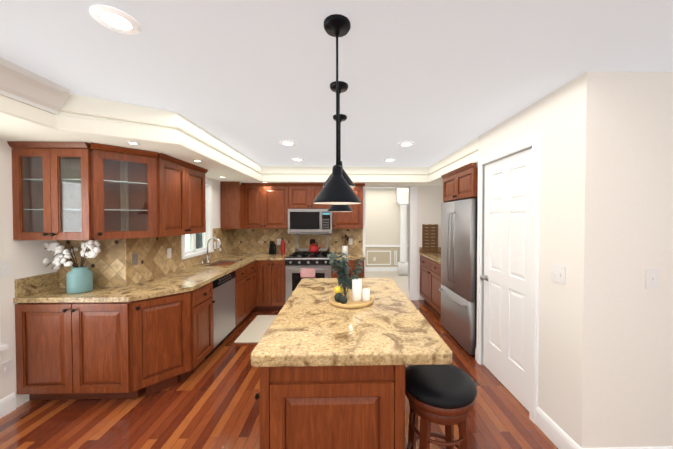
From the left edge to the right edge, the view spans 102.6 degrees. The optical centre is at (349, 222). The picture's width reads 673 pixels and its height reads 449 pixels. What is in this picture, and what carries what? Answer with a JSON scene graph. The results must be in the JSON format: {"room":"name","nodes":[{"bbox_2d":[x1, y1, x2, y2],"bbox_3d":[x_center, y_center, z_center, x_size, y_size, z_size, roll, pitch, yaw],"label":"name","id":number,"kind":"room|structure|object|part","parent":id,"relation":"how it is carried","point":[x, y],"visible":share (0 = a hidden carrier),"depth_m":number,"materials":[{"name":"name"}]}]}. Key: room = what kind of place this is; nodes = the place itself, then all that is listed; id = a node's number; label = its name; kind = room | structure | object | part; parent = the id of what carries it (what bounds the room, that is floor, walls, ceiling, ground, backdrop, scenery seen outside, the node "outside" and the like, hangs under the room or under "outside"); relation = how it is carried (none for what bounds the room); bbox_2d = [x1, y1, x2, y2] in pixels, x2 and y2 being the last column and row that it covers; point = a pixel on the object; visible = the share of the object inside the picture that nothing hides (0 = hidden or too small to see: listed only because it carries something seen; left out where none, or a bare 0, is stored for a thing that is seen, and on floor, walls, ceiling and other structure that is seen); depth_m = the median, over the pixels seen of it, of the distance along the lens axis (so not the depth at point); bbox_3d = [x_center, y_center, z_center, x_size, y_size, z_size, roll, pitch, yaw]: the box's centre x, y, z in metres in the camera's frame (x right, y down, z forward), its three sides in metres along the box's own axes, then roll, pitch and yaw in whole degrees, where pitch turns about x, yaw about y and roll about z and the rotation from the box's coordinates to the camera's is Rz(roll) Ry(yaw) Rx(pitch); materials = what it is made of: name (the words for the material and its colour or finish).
{"room":"kitchen","nodes":[
{"label":"kitchen","id":0,"kind":"room"},
{"bbox_2d":[0,300,557,448],"bbox_3d":[0.715,1.571,1.144,7.300,0.060,8.200,0,1,-1],"label":"floor","id":1,"kind":"structure","parent":0,"point":[210,402],"depth_m":2.12,"materials":[{"name":"brown wood"}]},
{"bbox_2d":[13,301,136,399],"bbox_3d":[-2.261,1.085,2.383,0.970,0.864,0.330,0,1,-1],"label":"base cabinet","id":2,"kind":"object","parent":1,"relation":"on","point":[66,350],"depth_m":2.22,"materials":[{"name":"brown wood"}]},
{"bbox_2d":[13,257,252,300],"bbox_3d":[-2.140,0.615,3.262,1.256,0.039,2.108,0,1,-1],"label":"countertop","id":3,"kind":"structure","parent":2,"relation":"on","point":[166,287],"depth_m":2.50,"materials":[{"name":"beige stone"}]},
{"bbox_2d":[43,240,100,293],"bbox_3d":[-2.450,0.377,2.389,0.503,0.465,0.174,0,1,-1],"label":"vase","id":4,"kind":"object","parent":3,"relation":"on","point":[79,279],"visible":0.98,"depth_m":2.35,"materials":[{"name":"teal ceramic"}]},
{"bbox_2d":[201,237,221,264],"bbox_3d":[-2.004,0.397,3.920,0.237,0.375,0.262,0,1,-1],"label":"faucet","id":5,"kind":"object","parent":3,"relation":"on","point":[207,256],"visible":1,"depth_m":3.94,"materials":[{"name":"silver metal"}]},
{"bbox_2d":[213,261,232,264],"bbox_3d":[-1.857,0.684,3.995,0.372,0.148,0.668,0,1,-1],"label":"sink","id":6,"kind":"object","parent":3,"relation":"in","point":[214,262],"depth_m":4.13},
{"bbox_2d":[137,289,200,397],"bbox_3d":[-1.698,1.084,2.433,0.402,0.864,0.401,0,1,-1],"label":"base cabinet","id":7,"kind":"object","parent":1,"relation":"on","point":[149,337],"depth_m":2.43,"materials":[{"name":"brown wood"}]},
{"bbox_2d":[197,281,214,362],"bbox_3d":[-1.810,1.079,2.741,0.610,0.864,0.463,0,1,-1],"label":"base cabinet","id":8,"kind":"object","parent":1,"relation":"on","point":[205,301],"depth_m":2.83,"materials":[{"name":"brown wood"}]},
{"bbox_2d":[205,271,235,358],"bbox_3d":[-1.807,1.071,3.278,0.584,0.862,0.606,0,1,-1],"label":"dishwasher","id":9,"kind":"object","parent":1,"relation":"on","point":[224,319],"visible":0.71,"depth_m":3.23,"materials":[{"name":"silver metal"}]},
{"bbox_2d":[217,261,256,333],"bbox_3d":[-1.843,1.058,4.017,0.610,0.864,0.868,0,1,-1],"label":"base cabinet","id":10,"kind":"object","parent":1,"relation":"on","point":[245,277],"depth_m":3.96,"materials":[{"name":"brown wood"}]},
{"bbox_2d":[234,315,276,342],"bbox_3d":[-1.165,1.490,3.846,0.600,0.011,0.940,0,1,-1],"label":"kitchen mat","id":11,"kind":"object","parent":1,"relation":"on","point":[255,330],"visible":0.5,"depth_m":3.75,"materials":[{"name":"beige fabric"}]},
{"bbox_2d":[261,257,285,310],"bbox_3d":[-1.296,1.046,4.759,0.436,0.864,0.630,0,1,-1],"label":"base cabinet","id":12,"kind":"object","parent":1,"relation":"on","point":[273,276],"depth_m":4.45,"materials":[{"name":"brown wood"}]},
{"bbox_2d":[221,253,290,260],"bbox_3d":[-1.624,0.592,4.695,1.089,0.039,0.730,0,1,-1],"label":"countertop","id":13,"kind":"structure","parent":12,"relation":"on","point":[235,256],"depth_m":4.48,"materials":[{"name":"beige stone"}]},
{"bbox_2d":[269,241,275,253],"bbox_3d":[-1.413,0.446,4.920,0.100,0.244,0.145,0,1,-1],"label":"knife block","id":14,"kind":"object","parent":13,"relation":"on","point":[272,248],"visible":1,"depth_m":4.87,"materials":[{"name":"black"}]},
{"bbox_2d":[281,237,284,253],"bbox_3d":[-1.234,0.411,4.951,0.084,0.313,0.095,0,1,-1],"label":"fire extinguisher","id":15,"kind":"object","parent":13,"relation":"on","point":[282,246],"visible":1,"depth_m":4.92,"materials":[{"name":"red paint"}]},
{"bbox_2d":[285,251,332,300],"bbox_3d":[-0.696,1.008,4.737,0.759,0.947,0.699,0,1,-1],"label":"range","id":16,"kind":"object","parent":1,"relation":"on","point":[300,265],"visible":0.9,"depth_m":4.45,"materials":[{"name":"silver metal"}]},
{"bbox_2d":[309,241,320,251],"bbox_3d":[-0.636,0.428,4.918,0.228,0.205,0.180,0,1,-1],"label":"kettle","id":17,"kind":"object","parent":16,"relation":"on","point":[313,247],"visible":1,"depth_m":4.86,"materials":[{"name":"red paint"}]},
{"bbox_2d":[255,366,404,448],"bbox_3d":[-0.122,1.100,2.119,0.767,0.845,1.632,0,1,-1],"label":"kitchen island","id":18,"kind":"object","parent":1,"relation":"on","point":[332,377],"depth_m":1.31,"materials":[{"name":"brown wood"}]},
{"bbox_2d":[251,278,451,369],"bbox_3d":[-0.008,0.644,2.116,0.986,0.059,1.660,0,1,-1],"label":"island countertop","id":19,"kind":"structure","parent":18,"relation":"on","point":[309,332],"depth_m":1.51,"materials":[{"name":"beige stone"}]},
{"bbox_2d":[327,252,372,308],"bbox_3d":[0.002,0.421,2.098,0.360,0.386,0.344,0,1,-1],"label":"tray","id":20,"kind":"object","parent":19,"relation":"on","point":[357,297],"visible":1,"depth_m":2.07,"materials":[{"name":"brown wood"}]},
{"bbox_2d":[327,252,363,298],"bbox_3d":[-0.033,0.413,2.142,0.293,0.371,0.234,0,1,-1],"label":"vase","id":21,"kind":"object","parent":20,"relation":"on","point":[354,283],"depth_m":2.08,"materials":[{"name":"clear glass"}]},
{"bbox_2d":[332,261,363,277],"bbox_3d":[-0.040,1.046,4.791,0.547,0.864,0.630,0,1,-1],"label":"base cabinet","id":22,"kind":"object","parent":1,"relation":"on","point":[361,275],"depth_m":4.48,"materials":[{"name":"brown wood"}]},
{"bbox_2d":[333,253,364,260],"bbox_3d":[-0.033,0.590,4.782,0.557,0.039,0.638,0,1,-1],"label":"countertop","id":23,"kind":"structure","parent":22,"relation":"on","point":[354,256],"depth_m":4.60,"materials":[{"name":"beige stone"}]},
{"bbox_2d":[341,234,348,253],"bbox_3d":[-0.086,0.388,4.955,0.144,0.359,0.119,0,1,-1],"label":"utensil crock","id":24,"kind":"object","parent":23,"relation":"on","point":[345,247],"visible":0.98,"depth_m":4.92,"materials":[{"name":"white ceramic"}]},
{"bbox_2d":[419,247,440,315],"bbox_3d":[1.680,0.979,4.548,0.734,1.007,1.205,0,1,-1],"label":"base cabinet","id":25,"kind":"object","parent":1,"relation":"on","point":[430,277],"visible":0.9,"depth_m":4.50,"materials":[{"name":"brown wood"}]},
{"bbox_2d":[419,247,440,263],"bbox_3d":[1.693,0.544,4.542,0.708,0.138,1.205,0,1,-1],"label":"countertop","id":26,"kind":"structure","parent":25,"relation":"on","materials":[{"name":"beige stone"}]},
{"bbox_2d":[422,224,437,252],"bbox_3d":[1.513,0.295,5.091,0.300,0.538,0.041,0,1,-1],"label":"wine rack","id":27,"kind":"object","parent":26,"relation":"on","point":[429,235],"visible":0.96,"depth_m":5.07,"materials":[{"name":"brown wood"}]},
{"bbox_2d":[405,364,477,448],"bbox_3d":[0.499,1.200,1.533,0.406,0.667,0.406,0,1,-1],"label":"bar stool","id":28,"kind":"object","parent":1,"relation":"on","point":[445,394],"visible":0.98,"depth_m":1.42,"materials":[{"name":"black leather"}]},
{"bbox_2d":[439,199,477,354],"bbox_3d":[1.657,0.613,3.459,0.817,1.780,0.904,0,1,-1],"label":"refrigerator","id":29,"kind":"object","parent":1,"relation":"on","point":[458,290],"visible":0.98,"depth_m":3.24,"materials":[{"name":"silver metal"}]},
{"bbox_2d":[0,71,672,447],"bbox_3d":[0.820,0.294,2.477,7.220,2.450,11.100,0,1,-1],"label":"wall","id":30,"kind":"structure","parent":0,"point":[606,315],"depth_m":1.67,"materials":[{"name":"beige paint"}]},
{"bbox_2d":[0,319,8,360],"bbox_3d":[-2.741,0.241,1.416,0.135,1.690,1.385,0,1,-1],"label":"wall","id":31,"kind":"structure","parent":30,"relation":"attached to","point":[4,347],"depth_m":2.10,"materials":[{"name":"white paint"}]},
{"bbox_2d":[0,261,10,276],"bbox_3d":[-2.736,0.364,2.136,0.012,0.120,0.075,0,1,-1],"label":"light switch","id":32,"kind":"object","parent":30,"relation":"attached to","point":[5,266],"depth_m":2.14,"materials":[{"name":"white plastic"}]},
{"bbox_2d":[0,360,11,378],"bbox_3d":[-2.736,1.164,2.140,0.012,0.120,0.075,0,1,-1],"label":"electrical outlet","id":33,"kind":"object","parent":30,"relation":"attached to","point":[5,367],"depth_m":2.14,"materials":[{"name":"white plastic"}]},
{"bbox_2d":[0,393,15,417],"bbox_3d":[-2.662,1.496,-0.407,0.030,0.140,5.215,0,1,-1],"label":"baseboard","id":34,"kind":"structure","parent":30,"relation":"attached to","point":[8,403],"depth_m":2.15,"materials":[{"name":"white wood"}]},
{"bbox_2d":[0,57,70,114],"bbox_3d":[-1.931,-0.797,-0.546,0.105,0.170,4.835,0,1,-1],"label":"crown molding","id":35,"kind":"structure","parent":30,"relation":"attached to","point":[22,85],"depth_m":1.67,"materials":[{"name":"white"}]},
{"bbox_2d":[14,273,60,296],"bbox_3d":[-2.736,0.535,2.365,0.020,0.150,0.328,0,1,-1],"label":"backsplash","id":36,"kind":"structure","parent":30,"relation":"attached to","point":[23,286],"depth_m":2.34,"materials":[{"name":"beige stone"}]},
{"bbox_2d":[7,141,90,239],"bbox_3d":[-2.431,-0.257,2.347,0.630,0.796,0.374,0,1,-1],"label":"upper cabinet","id":37,"kind":"object","parent":30,"relation":"attached to","point":[76,191],"depth_m":2.20,"materials":[{"name":"brown wood"}]},
{"bbox_2d":[56,239,119,287],"bbox_3d":[-2.438,0.363,2.540,0.630,0.490,0.008,0,1,-1],"label":"backsplash","id":38,"kind":"structure","parent":30,"relation":"attached to","point":[105,267],"depth_m":2.54,"materials":[{"name":"tile"}]},
{"bbox_2d":[87,142,207,239],"bbox_3d":[-1.951,-0.264,2.796,0.352,0.796,1.240,0,1,-1],"label":"upper cabinet","id":39,"kind":"object","parent":30,"relation":"attached to","point":[132,193],"depth_m":2.52,"materials":[{"name":"brown wood"}]},
{"bbox_2d":[120,228,235,286],"bbox_3d":[-2.148,0.342,3.798,0.013,0.490,2.508,0,1,-1],"label":"backsplash","id":40,"kind":"structure","parent":30,"relation":"attached to","point":[122,262],"depth_m":2.97,"materials":[{"name":"tile"}]},
{"bbox_2d":[181,180,213,258],"bbox_3d":[-2.183,-0.090,3.809,0.115,1.095,0.810,0,1,-1],"label":"window","id":41,"kind":"structure","parent":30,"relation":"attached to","point":[205,236],"depth_m":4.12,"materials":[{"name":"white"}]},
{"bbox_2d":[220,181,247,228],"bbox_3d":[-1.985,-0.294,4.607,0.357,0.796,0.219,0,1,-1],"label":"upper cabinet","id":42,"kind":"object","parent":30,"relation":"attached to","point":[233,195],"depth_m":4.50,"materials":[{"name":"brown wood"}]},
{"bbox_2d":[248,183,267,228],"bbox_3d":[-1.670,-0.298,4.873,0.405,0.796,0.340,0,1,-1],"label":"upper cabinet","id":43,"kind":"object","parent":30,"relation":"attached to","point":[255,205],"depth_m":4.71,"materials":[{"name":"brown wood"}]},
{"bbox_2d":[268,183,291,228],"bbox_3d":[-1.305,-0.299,4.882,0.553,0.796,0.340,0,1,-1],"label":"upper cabinet","id":44,"kind":"object","parent":30,"relation":"attached to","point":[279,194],"depth_m":4.72,"materials":[{"name":"brown wood"}]},
{"bbox_2d":[236,229,362,252],"bbox_3d":[-0.942,0.321,5.076,2.430,0.490,0.013,0,1,-1],"label":"backsplash","id":45,"kind":"structure","parent":30,"relation":"attached to","point":[247,240],"depth_m":5.07,"materials":[{"name":"tile"}]},
{"bbox_2d":[292,183,330,208],"bbox_3d":[-0.700,-0.473,4.895,0.765,0.447,0.340,0,1,-1],"label":"upper cabinet","id":46,"kind":"object","parent":30,"relation":"attached to","point":[303,194],"depth_m":4.72,"materials":[{"name":"brown wood"}]},
{"bbox_2d":[288,209,332,232],"bbox_3d":[-0.699,-0.032,4.843,0.759,0.425,0.456,0,1,-1],"label":"microwave","id":47,"kind":"object","parent":46,"relation":"attached to","point":[309,220],"visible":0.96,"depth_m":4.66,"materials":[{"name":"silver metal"}]},
{"bbox_2d":[332,183,363,228],"bbox_3d":[-0.072,-0.299,4.914,0.601,0.796,0.340,0,1,-1],"label":"upper cabinet","id":48,"kind":"object","parent":30,"relation":"attached to","point":[340,220],"depth_m":4.75,"materials":[{"name":"brown wood"}]},
{"bbox_2d":[365,245,399,271],"bbox_3d":[1.090,1.040,7.933,4.600,0.780,0.030,0,1,-1],"label":"wainscot","id":49,"kind":"structure","parent":30,"relation":"attached to","point":[382,257],"depth_m":7.93,"materials":[{"name":"white paint"}]},
{"bbox_3d":[0.763,0.395,5.165,1.044,2.160,0.134,0,1,-1],"label":"opening casing","id":50,"kind":"part","parent":30,"relation":"part of","materials":[{"name":"white paint"}]},
{"bbox_2d":[441,163,477,202],"bbox_3d":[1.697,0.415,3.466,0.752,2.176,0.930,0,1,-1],"label":"upper cabinet","id":51,"kind":"object","parent":30,"relation":"attached to","point":[460,183],"visible":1,"depth_m":3.28,"materials":[{"name":"brown wood"}]},
{"bbox_2d":[476,134,540,423],"bbox_3d":[1.426,0.424,2.474,0.125,2.190,0.908,0,1,-1],"label":"door","id":52,"kind":"structure","parent":30,"relation":"attached to","point":[509,258],"depth_m":2.39,"materials":[{"name":"white wood"}]},
{"bbox_2d":[536,407,578,448],"bbox_3d":[1.419,1.459,1.858,0.016,0.140,0.355,0,1,-1],"label":"baseboard","id":53,"kind":"structure","parent":30,"relation":"attached to","point":[553,432],"depth_m":1.87,"materials":[{"name":"white wood"}]},
{"bbox_2d":[551,264,565,284],"bbox_3d":[1.421,0.349,1.843,0.012,0.120,0.120,0,1,-1],"label":"light switch","id":54,"kind":"object","parent":30,"relation":"attached to","point":[558,273],"depth_m":1.83,"materials":[{"name":"white plastic"}]},
{"bbox_2d":[576,446,672,448],"bbox_3d":[2.868,1.462,1.695,2.906,0.140,0.016,0,1,-1],"label":"baseboard","id":55,"kind":"structure","parent":30,"relation":"attached to","point":[577,447],"depth_m":1.67,"materials":[{"name":"white wood"}]},
{"bbox_2d":[645,268,659,288],"bbox_3d":[1.862,0.342,1.653,0.085,0.125,0.012,0,1,-1],"label":"light switch","id":56,"kind":"object","parent":30,"relation":"attached to","point":[652,276],"depth_m":1.65,"materials":[{"name":"white plastic"}]},
{"bbox_2d":[0,0,672,187],"bbox_3d":[0.729,-0.982,2.503,7.400,0.100,11.200,0,1,-1],"label":"ceiling","id":57,"kind":"structure","parent":0,"point":[434,81],"depth_m":1.52,"materials":[{"name":"paint"}]},
{"bbox_2d":[0,94,477,185],"bbox_3d":[-0.285,-0.773,1.080,4.860,0.270,8.000,0,1,-1],"label":"soffit ceiling","id":58,"kind":"structure","parent":57,"relation":"attached to","point":[79,118],"depth_m":2.27,"materials":[{"name":"paint"}]},
{"bbox_2d":[313,14,360,204],"bbox_3d":[-0.059,-0.500,1.240,0.224,0.820,0.224,0,1,-1],"label":"pendant light","id":59,"kind":"object","parent":57,"relation":"hanging from","point":[337,189],"visible":1,"depth_m":1.21,"materials":[{"name":"black metal"}]},
{"bbox_2d":[322,81,355,187],"bbox_3d":[-0.073,-0.580,1.809,0.224,0.678,0.224,0,1,-1],"label":"pendant light","id":60,"kind":"object","parent":57,"relation":"hanging from","point":[342,86],"visible":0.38,"depth_m":1.79,"materials":[{"name":"black metal"}]},
{"bbox_2d":[327,114,352,211],"bbox_3d":[-0.088,-0.514,2.360,0.224,0.829,0.224,0,1,-1],"label":"pendant light","id":61,"kind":"object","parent":57,"relation":"hanging from","point":[340,208],"visible":0.52,"depth_m":2.31,"materials":[{"name":"black metal"}]},
{"bbox_2d":[365,271,407,296],"bbox_3d":[1.122,1.480,6.706,4.800,0.060,2.900,0,1,-1],"label":"floor","id":62,"kind":"structure","parent":0,"point":[401,282],"depth_m":7.23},
{"bbox_2d":[398,262,407,275],"bbox_3d":[1.464,1.265,7.410,0.280,0.344,0.203,0,1,-1],"label":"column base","id":63,"kind":"object","parent":62,"relation":"on","point":[402,268],"visible":0.92,"depth_m":7.31,"materials":[{"name":"white plastic"}]},
{"bbox_2d":[397,202,408,271],"bbox_3d":[1.554,0.417,7.780,0.320,2.030,0.320,0,1,-1],"label":"column","id":64,"kind":"structure","parent":0,"point":[403,235],"depth_m":7.69,"materials":[{"name":"white"}]},
{"label":"outside","id":65,"kind":"structure","parent":0,"visible":0},
{"bbox_2d":[185,234,189,250],"bbox_3d":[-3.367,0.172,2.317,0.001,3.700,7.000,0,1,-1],"label":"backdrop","id":66,"kind":"structure","parent":65,"point":[187,245],"depth_m":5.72,"materials":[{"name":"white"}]}
]}

